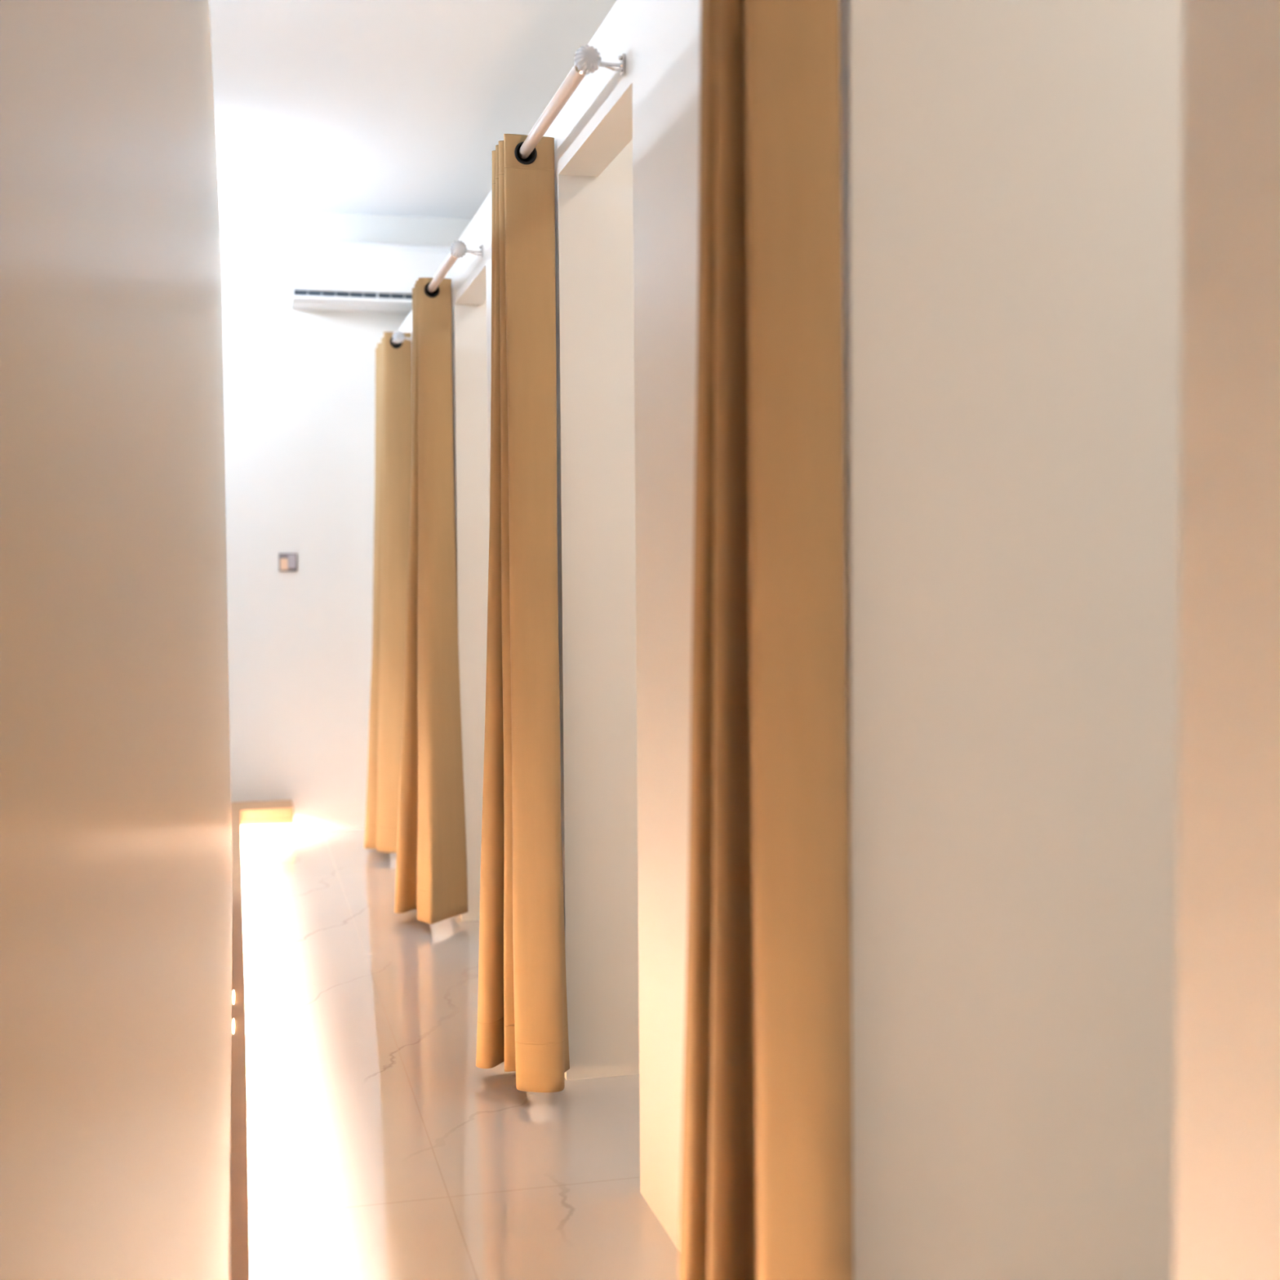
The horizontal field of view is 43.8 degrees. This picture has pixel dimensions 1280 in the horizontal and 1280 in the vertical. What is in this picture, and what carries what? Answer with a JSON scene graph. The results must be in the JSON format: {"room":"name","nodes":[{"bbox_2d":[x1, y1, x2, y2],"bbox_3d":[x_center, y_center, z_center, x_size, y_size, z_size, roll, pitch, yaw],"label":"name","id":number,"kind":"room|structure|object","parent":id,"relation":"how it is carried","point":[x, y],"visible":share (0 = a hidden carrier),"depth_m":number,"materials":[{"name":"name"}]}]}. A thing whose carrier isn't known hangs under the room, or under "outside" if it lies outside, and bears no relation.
{"room":"fitting room","nodes":[
{"label":"fitting room","id":0,"kind":"room"},
{"bbox_2d":[0,0,232,1279],"bbox_3d":[-0.734,0.028,2.582,0.100,2.280,10.160,-1,2,-14],"label":"wall","id":1,"kind":"structure","parent":0,"point":[116,868],"depth_m":0.35,"materials":[{"name":"beige paint"}]},
{"bbox_2d":[230,809,250,1279],"bbox_3d":[-0.706,1.040,2.634,0.117,0.081,10.150,-1,2,-14],"label":"trim","id":2,"kind":"structure","parent":1,"relation":"attached to","point":[240,1255],"depth_m":3.38,"materials":[{"name":"beige laminate"}]},
{"bbox_2d":[231,1017,235,1034],"bbox_3d":[-1.002,0.952,3.921,0.007,0.007,0.145,-1,2,-14],"label":"light","id":3,"kind":"object","parent":2,"relation":"on","point":[233,1019],"depth_m":3.91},
{"bbox_2d":[232,989,235,1004],"bbox_3d":[-1.071,0.941,4.192,0.007,0.007,0.155,-1,2,-14],"label":"light","id":4,"kind":"object","parent":2,"relation":"on","point":[233,990],"depth_m":4.18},
{"bbox_2d":[218,207,471,834],"bbox_3d":[-2.050,-0.571,7.830,5.900,3.260,0.120,-1,2,-14],"label":"wall","id":5,"kind":"structure","parent":0,"point":[300,384],"depth_m":7.87,"materials":[{"name":"paint"}]},
{"bbox_2d":[231,800,293,825],"bbox_3d":[-1.872,0.841,7.720,0.362,0.078,0.286,-1,2,-14],"label":"ledge","id":6,"kind":"object","parent":5,"relation":"attached to","point":[277,811],"visible":0.71,"depth_m":7.61,"materials":[{"name":"beige laminate"}]},
{"bbox_2d":[278,553,297,571],"bbox_3d":[-1.737,-0.384,7.847,0.089,0.089,0.015,-1,2,-14],"label":"light switch","id":7,"kind":"object","parent":5,"relation":"attached to","point":[286,562],"visible":1,"depth_m":7.84,"materials":[{"name":"grey plastic"}]},
{"bbox_2d":[289,239,450,312],"bbox_3d":[-1.252,-1.781,7.794,0.900,0.300,0.248,-1,2,-14],"label":"air conditioner","id":8,"kind":"object","parent":5,"relation":"attached to","point":[335,275],"visible":0.68,"depth_m":7.66,"materials":[{"name":"white plastic"}]},
{"bbox_2d":[293,289,412,299],"bbox_3d":[-1.254,-1.666,7.706,0.832,0.025,0.030,-1,2,-14],"label":"vent","id":9,"kind":"object","parent":8,"relation":"attached to","point":[297,294],"depth_m":7.65,"materials":[{"name":"grey"}]},
{"bbox_2d":[208,0,617,219],"bbox_3d":[-0.758,-1.947,2.647,5.900,0.100,10.450,-1,2,-14],"label":"ceiling","id":10,"kind":"structure","parent":0,"point":[395,108],"depth_m":5.90,"materials":[{"name":"white paint"}]},
{"bbox_2d":[240,828,679,1279],"bbox_3d":[-0.736,1.210,2.778,5.900,0.100,10.450,-1,2,-14],"label":"floor","id":11,"kind":"structure","parent":0,"point":[380,1148],"depth_m":3.70,"materials":[{"name":"tile"}]},
{"bbox_2d":[481,300,488,676],"bbox_3d":[0.398,-0.214,6.109,2.015,2.455,0.090,-1,2,-14],"label":"wall","id":12,"kind":"structure","parent":0,"point":[484,304],"depth_m":5.80,"materials":[{"name":"paint"}]},
{"bbox_2d":[598,138,639,1076],"bbox_3d":[0.869,-0.141,4.259,2.015,2.455,0.090,-1,2,-14],"label":"wall","id":13,"kind":"structure","parent":0,"point":[615,188],"depth_m":3.98,"materials":[{"name":"paint"}]},
{"bbox_2d":[398,0,1279,1279],"bbox_3d":[0.113,-0.081,2.943,0.100,2.455,10.450,-1,2,-14],"label":"wall","id":14,"kind":"structure","parent":0,"point":[1227,1189],"depth_m":2.11,"materials":[{"name":"paint"}]},
{"bbox_2d":[374,330,412,364],"bbox_3d":[-1.131,-1.332,7.334,0.107,0.056,0.933,-1,2,-14],"label":"curtain rod","id":15,"kind":"object","parent":14,"relation":"attached to","point":[397,336],"visible":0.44,"depth_m":6.88,"materials":[{"name":"silver metal"}]},
{"bbox_2d":[364,331,412,853],"bbox_3d":[-1.178,-0.214,7.308,0.229,2.307,0.611,-1,2,-14],"label":"curtain","id":16,"kind":"object","parent":15,"relation":"hanging from","point":[393,362],"visible":0.91,"depth_m":7.06,"materials":[{"name":"fabric"}]},
{"bbox_2d":[426,240,483,293],"bbox_3d":[-0.660,-1.259,5.483,0.107,0.056,0.933,-1,2,-14],"label":"curtain rod","id":17,"kind":"object","parent":14,"relation":"attached to","point":[458,249],"visible":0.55,"depth_m":5.15,"materials":[{"name":"silver metal"}]},
{"bbox_2d":[394,277,467,924],"bbox_3d":[-0.795,-0.155,5.818,0.230,2.307,0.441,-2,3,-33],"label":"curtain","id":18,"kind":"object","parent":17,"relation":"hanging from","point":[431,863],"visible":0.98,"depth_m":5.74,"materials":[{"name":"fabric"}]},
{"bbox_2d":[518,44,625,159],"bbox_3d":[-0.189,-1.186,3.633,0.107,0.056,0.933,-1,2,-14],"label":"curtain rod","id":19,"kind":"object","parent":14,"relation":"attached to","point":[587,60],"visible":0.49,"depth_m":3.34,"materials":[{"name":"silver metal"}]},
{"bbox_2d":[475,133,569,1092],"bbox_3d":[-0.295,-0.081,3.927,0.199,2.307,0.403,-2,3,-28],"label":"curtain","id":20,"kind":"object","parent":19,"relation":"hanging from","point":[522,1024],"visible":0.98,"depth_m":3.87,"materials":[{"name":"fabric"}]},
{"bbox_2d":[921,0,1183,1279],"bbox_3d":[1.340,-0.068,2.408,2.015,2.455,0.090,-1,2,-14],"label":"wall","id":21,"kind":"structure","parent":0,"point":[1052,130],"depth_m":2.16,"materials":[{"name":"paint"}]},
{"bbox_3d":[0.282,-1.113,1.782,0.107,0.056,0.933,-1,2,-14],"label":"curtain rod","id":22,"kind":"object","parent":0,"visible":0},
{"bbox_2d":[678,0,853,1279],"bbox_3d":[0.156,-0.006,2.039,0.238,2.307,0.334,-1,2,-14],"label":"curtain","id":23,"kind":"object","parent":22,"relation":"hanging from","point":[766,1193],"visible":1,"depth_m":2.01,"materials":[{"name":"fabric"}]}
]}

